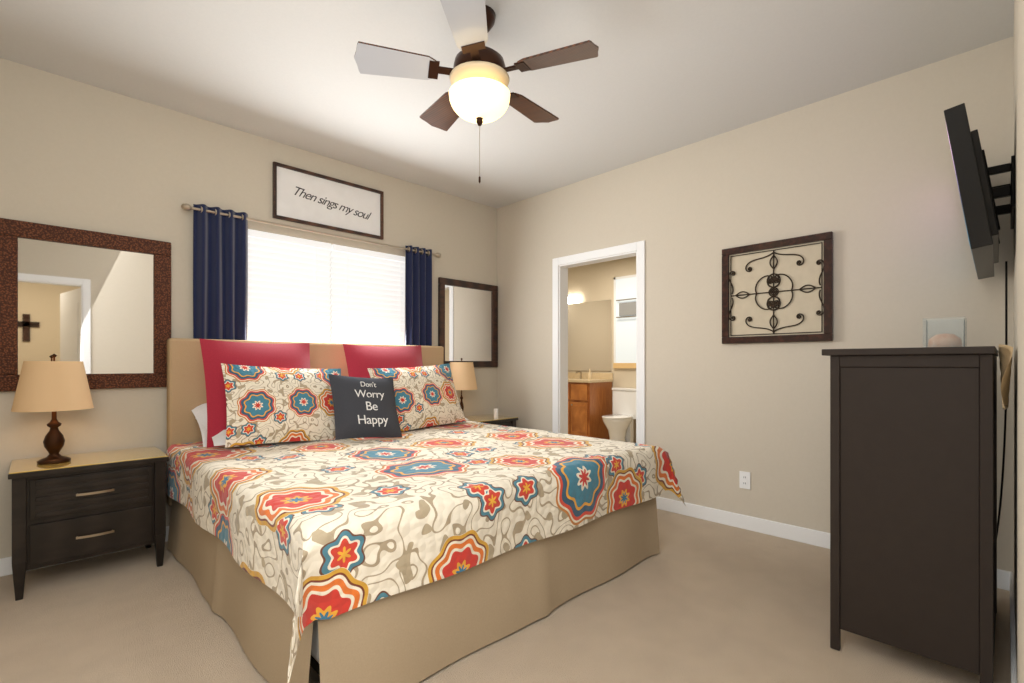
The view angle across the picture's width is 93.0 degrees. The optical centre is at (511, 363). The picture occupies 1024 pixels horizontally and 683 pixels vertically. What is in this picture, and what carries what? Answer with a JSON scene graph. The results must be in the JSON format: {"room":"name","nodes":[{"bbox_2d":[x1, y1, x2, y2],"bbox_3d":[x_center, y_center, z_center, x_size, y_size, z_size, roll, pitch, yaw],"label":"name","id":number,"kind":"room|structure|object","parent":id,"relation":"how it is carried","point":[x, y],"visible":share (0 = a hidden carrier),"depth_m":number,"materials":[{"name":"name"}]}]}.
{"room":"bedroom","nodes":[
{"label":"bedroom","id":0,"kind":"room"},
{"bbox_2d":[0,58,496,558],"bbox_3d":[-1.652,-0.246,3.705,4.320,2.750,0.120,0,0,-45],"label":"wall","id":1,"kind":"structure","parent":0,"point":[75,154],"depth_m":3.02,"materials":[{"name":"paint"}]},
{"bbox_2d":[0,526,168,576],"bbox_3d":[-1.605,1.081,3.657,4.080,0.095,0.014,0,0,-45],"label":"baseboard","id":2,"kind":"structure","parent":1,"relation":"attached to","point":[6,566],"depth_m":2.59,"materials":[{"name":"white wood"}]},
{"bbox_2d":[0,218,170,391],"bbox_3d":[-2.442,-0.309,2.818,0.770,0.915,0.032,0,0,-45],"label":"mirror","id":3,"kind":"object","parent":1,"relation":"attached to","point":[98,304],"visible":0.85,"depth_m":2.81,"materials":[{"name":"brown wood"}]},
{"bbox_2d":[181,203,440,345],"bbox_3d":[-1.393,0.041,3.798,2.016,2.145,0.109,0,0,-45],"label":"curtains","id":4,"kind":"object","parent":1,"relation":"attached to","point":[220,273],"visible":0.56,"depth_m":3.27,"materials":[{"name":"blue fabric"}]},
{"bbox_2d":[273,162,383,239],"bbox_3d":[-1.415,-1.259,3.832,0.885,0.405,0.025,0,0,-45],"label":"sign","id":5,"kind":"object","parent":1,"relation":"attached to","point":[302,196],"visible":1,"depth_m":3.80,"materials":[{"name":"grey paper"}]},
{"bbox_2d":[438,277,497,366],"bbox_3d":[-0.420,-0.384,4.806,0.740,0.845,0.032,0,0,-45],"label":"mirror","id":6,"kind":"object","parent":1,"relation":"attached to","point":[467,321],"visible":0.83,"depth_m":4.80,"materials":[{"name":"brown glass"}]},
{"bbox_2d":[0,509,1010,682],"bbox_3d":[-0.290,1.153,2.320,4.320,0.050,4.005,0,0,-45],"label":"floor","id":7,"kind":"structure","parent":0,"point":[696,600],"depth_m":2.05,"materials":[{"name":"carpet"}]},
{"bbox_2d":[8,446,168,600],"bbox_3d":[-2.284,0.821,2.643,0.624,0.615,0.458,0,0,-45],"label":"nightstand","id":8,"kind":"object","parent":7,"relation":"on","point":[78,506],"visible":1,"depth_m":2.49,"materials":[{"name":"black wood"}]},
{"bbox_2d":[11,354,93,464],"bbox_3d":[-2.380,0.231,2.527,0.314,0.565,0.314,0,0,-45],"label":"lamp","id":9,"kind":"object","parent":8,"relation":"on","point":[53,387],"visible":1,"depth_m":2.45,"materials":[{"name":"beige fabric"}]},
{"bbox_2d":[166,338,685,682],"bbox_3d":[-0.587,0.486,2.908,2.305,1.285,2.340,0,0,-45],"label":"bed","id":10,"kind":"object","parent":7,"relation":"on","point":[359,513],"visible":1,"depth_m":2.17,"materials":[{"name":"multicoloured fabric"}]},
{"bbox_2d":[465,414,517,426],"bbox_3d":[-0.312,0.821,4.582,0.624,0.615,0.458,0,0,-45],"label":"nightstand","id":11,"kind":"object","parent":7,"relation":"on","point":[502,420],"visible":0.04,"depth_m":4.56,"materials":[{"name":"black wood"}]},
{"bbox_2d":[450,358,476,410],"bbox_3d":[-0.465,0.231,4.480,0.292,0.565,0.292,0,0,-45],"label":"lamp","id":12,"kind":"object","parent":11,"relation":"on","point":[463,376],"visible":0.83,"depth_m":4.37,"materials":[{"name":"beige fabric"}]},
{"bbox_2d":[494,408,497,417],"bbox_3d":[-0.152,0.466,4.619,0.044,0.095,0.044,0,0,-45],"label":"candle","id":13,"kind":"object","parent":11,"relation":"on","point":[495,412],"visible":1,"depth_m":4.60,"materials":[{"name":"white wax"}]},
{"bbox_2d":[822,344,1012,682],"bbox_3d":[1.724,0.533,2.048,0.950,1.192,0.533,0,0,-45],"label":"dresser","id":14,"kind":"object","parent":7,"relation":"on","point":[913,500],"visible":1,"depth_m":1.75,"materials":[{"name":"black wood"}]},
{"bbox_2d":[923,317,966,346],"bbox_3d":[1.906,-0.128,2.141,0.136,0.140,0.136,0,0,-45],"label":"jar","id":15,"kind":"object","parent":14,"relation":"on","point":[944,340],"visible":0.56,"depth_m":2.11,"materials":[{"name":"clear glass"}]},
{"bbox_2d":[0,0,1013,208],"bbox_3d":[-0.290,-1.661,2.320,4.320,0.080,4.005,0,0,-45],"label":"ceiling","id":16,"kind":"structure","parent":0,"point":[655,78],"depth_m":2.64,"materials":[{"name":"paint"}]},
{"bbox_2d":[354,0,598,182],"bbox_3d":[-0.141,-1.229,2.289,1.059,0.783,1.068,0,0,-45],"label":"fan","id":17,"kind":"object","parent":16,"relation":"hanging from","point":[479,93],"visible":1,"depth_m":2.16,"materials":[{"name":"brown wood"}]},
{"bbox_2d":[568,256,635,442],"bbox_3d":[1.919,-0.246,6.620,0.120,2.750,3.250,0,0,-45],"label":"wall","id":18,"kind":"structure","parent":0,"point":[591,282],"depth_m":7.08,"materials":[{"name":"paint"}]},
{"bbox_2d":[568,296,610,370],"bbox_3d":[1.087,-0.462,7.345,0.050,1.140,0.950,0,0,-45],"label":"bathroom mirror","id":19,"kind":"object","parent":18,"relation":"attached to","point":[589,335],"visible":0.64,"depth_m":7.29,"materials":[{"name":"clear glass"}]},
{"bbox_2d":[613,274,635,367],"bbox_3d":[1.686,-0.582,6.721,0.066,1.300,0.680,0,0,-45],"label":"window","id":20,"kind":"structure","parent":18,"relation":"in","point":[624,321],"depth_m":6.84,"materials":[{"name":"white glass"}]},
{"bbox_2d":[497,36,1013,572],"bbox_3d":[1.249,-0.246,3.750,0.120,2.750,3.885,0,0,-45],"label":"wall","id":21,"kind":"structure","parent":0,"point":[865,176],"depth_m":3.16,"materials":[{"name":"paint"}]},
{"bbox_2d":[552,240,644,443],"bbox_3d":[0.764,0.076,4.244,0.144,2.105,0.960,0,0,-45],"label":"door frame","id":22,"kind":"structure","parent":21,"relation":"attached to","point":[560,346],"depth_m":4.46,"materials":[{"name":"white wood"}]},
{"bbox_2d":[739,471,749,489],"bbox_3d":[1.587,0.796,3.314,0.008,0.115,0.070,0,0,-45],"label":"electrical outlet","id":23,"kind":"object","parent":21,"relation":"attached to","point":[744,480],"visible":1,"depth_m":3.31,"materials":[{"name":"white plastic"}]},
{"bbox_2d":[722,231,832,343],"bbox_3d":[1.707,-0.467,3.172,0.032,0.660,0.660,0,0,-45],"label":"artwork","id":24,"kind":"object","parent":21,"relation":"attached to","point":[776,291],"visible":1,"depth_m":3.15,"materials":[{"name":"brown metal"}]},
{"bbox_2d":[656,497,1009,590],"bbox_3d":[1.160,1.081,3.745,0.014,0.095,3.765,0,0,-45],"label":"baseboard","id":25,"kind":"structure","parent":21,"relation":"attached to","point":[793,532],"depth_m":3.25,"materials":[{"name":"white wood"}]},
{"bbox_2d":[1014,0,1023,682],"bbox_3d":[1.029,-0.246,0.893,4.200,2.750,0.120,0,0,-45],"label":"wall","id":26,"kind":"structure","parent":0,"point":[1019,316],"depth_m":1.32,"materials":[{"name":"paint"}]},
{"bbox_2d":[944,103,1014,278],"bbox_3d":[2.050,-0.702,2.123,0.931,0.552,0.201,0,0,-45],"label":"tv","id":27,"kind":"object","parent":26,"relation":"attached to","point":[979,194],"visible":0.98,"depth_m":1.84,"materials":[{"name":"black plastic"}]},
{"bbox_2d":[997,261,1007,535],"bbox_3d":[2.297,0.324,2.356,0.187,1.592,0.147,0,0,-45],"label":"cord","id":28,"kind":"object","parent":27,"relation":"attached to","point":[1006,343],"visible":0.52,"depth_m":2.30,"materials":[{"name":"black plastic"}]},
{"bbox_2d":[1010,572,1016,682],"bbox_3d":[1.025,1.081,0.983,4.080,0.095,0.014,0,0,-45],"label":"baseboard","id":29,"kind":"structure","parent":26,"relation":"attached to","point":[1013,660],"depth_m":1.85,"materials":[{"name":"white wood"}]},
{"bbox_3d":[1.031,1.154,5.747,2.610,0.050,3.490,0,0,-45],"label":"floor","id":30,"kind":"structure","parent":0,"visible":0},
{"bbox_2d":[568,369,612,439],"bbox_3d":[0.904,0.604,7.141,0.578,1.050,0.985,0,0,-45],"label":"bathroom vanity","id":31,"kind":"object","parent":30,"relation":"on","point":[589,399],"visible":0.4,"depth_m":6.78,"materials":[{"name":"brown wood"}]},
{"bbox_2d":[602,387,635,442],"bbox_3d":[1.470,0.734,6.502,0.665,0.790,0.490,0,0,-45],"label":"toilet","id":32,"kind":"object","parent":30,"relation":"on","point":[619,423],"visible":0.73,"depth_m":6.52,"materials":[{"name":"white ceramic"}]},
{"label":"outside","id":33,"kind":"structure","parent":0,"visible":0},
{"bbox_2d":[260,251,404,344],"bbox_3d":[-1.466,-0.371,3.894,2.110,1.760,0.170,0,0,-45],"label":"window","id":34,"kind":"structure","parent":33,"point":[318,336],"depth_m":3.90,"materials":[{"name":"white glass"}]},
{"bbox_2d":[247,229,404,344],"bbox_3d":[-1.443,-0.376,3.870,1.486,1.144,0.054,0,0,-45],"label":"window blinds","id":35,"kind":"object","parent":34,"relation":"attached to","point":[288,274],"visible":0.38,"depth_m":3.81,"materials":[{"name":"white plastic"}]}
]}

